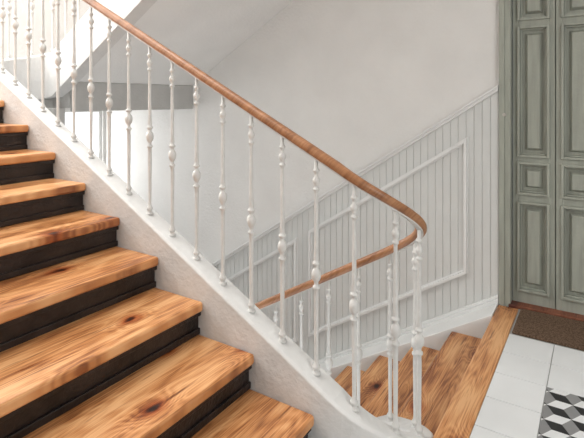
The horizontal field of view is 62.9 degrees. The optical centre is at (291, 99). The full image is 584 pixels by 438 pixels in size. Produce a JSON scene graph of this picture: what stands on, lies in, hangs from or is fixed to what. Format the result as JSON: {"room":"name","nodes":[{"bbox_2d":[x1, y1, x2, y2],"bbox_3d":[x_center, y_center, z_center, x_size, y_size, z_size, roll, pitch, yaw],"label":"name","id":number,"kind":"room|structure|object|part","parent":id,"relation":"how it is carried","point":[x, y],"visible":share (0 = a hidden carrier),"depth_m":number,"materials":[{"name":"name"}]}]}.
{"room":"stairwell","nodes":[
{"label":"stairwell","id":0,"kind":"room"},
{"bbox_2d":[0,0,104,162],"bbox_3d":[-3.648,0.140,4.492,0.200,8.000,4.200,0,0,33],"label":"wall","id":1,"kind":"structure","parent":0,"point":[21,4],"depth_m":5.52,"materials":[{"name":"paint"}]},
{"bbox_2d":[65,110,100,158],"bbox_3d":[-2.872,0.755,5.604,0.040,1.270,1.410,0,0,33],"label":"window","id":2,"kind":"structure","parent":1,"relation":"in","point":[66,111],"depth_m":6.17,"materials":[{"name":"paint"}]},
{"bbox_2d":[39,91,69,107],"bbox_3d":[-2.880,-0.050,4.116,1.500,0.240,4.000,0,0,33],"label":"floor","id":3,"kind":"structure","parent":0,"point":[65,100],"depth_m":4.22,"materials":[{"name":"paint"}]},
{"bbox_2d":[70,82,191,110],"bbox_3d":[-1.530,-0.030,4.769,0.060,0.260,1.440,0,0,33],"label":"beam","id":4,"kind":"structure","parent":3,"relation":"attached to","point":[160,94],"depth_m":4.68,"materials":[{"name":"paint"}]},
{"bbox_2d":[105,0,498,263],"bbox_3d":[-0.455,0.140,5.052,4.963,8.000,0.200,0,0,33],"label":"wall","id":5,"kind":"structure","parent":0,"point":[358,80],"depth_m":4.53,"materials":[{"name":"paint"}]},
{"bbox_2d":[212,85,498,363],"bbox_3d":[-0.441,1.675,4.891,4.760,3.577,0.054,0,0,33],"label":"wainscoting","id":6,"kind":"structure","parent":5,"relation":"attached to","point":[448,173],"depth_m":4.01,"materials":[{"name":"paint"}]},
{"bbox_3d":[-0.441,0.861,4.891,4.760,1.950,0.054,0,0,33],"label":"cap rail","id":7,"kind":"part","parent":6,"relation":"part of","materials":[{"name":"paint"}]},
{"bbox_3d":[-0.438,2.467,4.896,4.760,1.994,0.041,0,0,33],"label":"skirting","id":8,"kind":"part","parent":6,"relation":"part of","materials":[{"name":"paint"}]},
{"bbox_2d":[469,305,583,437],"bbox_3d":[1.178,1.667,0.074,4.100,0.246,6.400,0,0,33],"label":"floor","id":9,"kind":"structure","parent":0,"point":[501,305],"depth_m":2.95,"materials":[{"name":"tile"}]},
{"bbox_2d":[0,0,517,437],"bbox_3d":[-0.992,0.717,2.900,3.810,5.671,4.000,0,0,33],"label":"staircase","id":10,"kind":"structure","parent":9,"relation":"on","point":[111,326],"depth_m":2.42,"materials":[{"name":"brown wood"}]},
{"bbox_2d":[0,0,426,436],"bbox_3d":[-0.921,0.006,3.131,3.610,6.225,0.590,0,0,33],"label":"balustrade","id":11,"kind":"object","parent":10,"relation":"on","point":[414,239],"visible":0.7,"depth_m":2.49,"materials":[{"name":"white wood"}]},
{"bbox_3d":[-0.921,-0.435,3.131,3.610,5.344,0.590,0,0,33],"label":"handrail","id":12,"kind":"part","parent":11,"relation":"part of","materials":[{"name":"brown wood"}]},
{"bbox_2d":[508,300,583,321],"bbox_3d":[2.131,1.531,3.279,1.170,0.026,0.098,0,0,33],"label":"threshold","id":13,"kind":"object","parent":9,"relation":"on","point":[514,304],"visible":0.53,"depth_m":3.44,"materials":[{"name":"brown wood"}]},
{"bbox_2d":[512,309,583,350],"bbox_3d":[2.020,1.534,3.029,1.085,0.017,0.420,0,0,33],"label":"doormat","id":14,"kind":"object","parent":9,"relation":"on","point":[566,332],"visible":1,"depth_m":3.17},
{"bbox_2d":[538,387,583,437],"bbox_3d":[1.253,1.540,-0.514,3.136,0.001,5.294,0,0,33],"label":"floor","id":15,"kind":"structure","parent":0,"point":[563,412],"depth_m":2.32,"materials":[{"name":"tile"}]},
{"bbox_3d":[-2.606,3.370,3.940,2.150,0.240,4.000,0,0,33],"label":"floor","id":16,"kind":"structure","parent":0,"visible":0},
{"bbox_2d":[47,108,64,124],"bbox_3d":[-2.082,1.660,4.191,0.120,3.180,0.120,0,0,33],"label":"support post","id":17,"kind":"object","parent":16,"relation":"on","point":[52,110],"visible":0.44,"depth_m":4.17,"materials":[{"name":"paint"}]},
{"bbox_3d":[2.193,-2.520,3.345,1.337,2.680,0.200,0,0,33],"label":"wall","id":18,"kind":"structure","parent":0,"visible":0},
{"bbox_2d":[499,0,512,305],"bbox_3d":[2.155,0.181,3.285,1.336,2.722,0.143,0,0,33],"label":"door frame","id":19,"kind":"structure","parent":18,"relation":"in","point":[505,6],"depth_m":3.57,"materials":[{"name":"paint"}]},
{"bbox_2d":[513,0,583,314],"bbox_3d":[2.167,0.240,3.326,1.150,2.600,0.050,0,0,33],"label":"leaves","id":20,"kind":"object","parent":19,"relation":"attached to","point":[554,301],"visible":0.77,"depth_m":3.49,"materials":[{"name":"paint"}]},
{"bbox_2d":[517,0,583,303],"bbox_3d":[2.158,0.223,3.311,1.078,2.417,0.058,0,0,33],"label":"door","id":21,"kind":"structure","parent":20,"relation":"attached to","point":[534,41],"depth_m":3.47,"materials":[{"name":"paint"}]}
]}

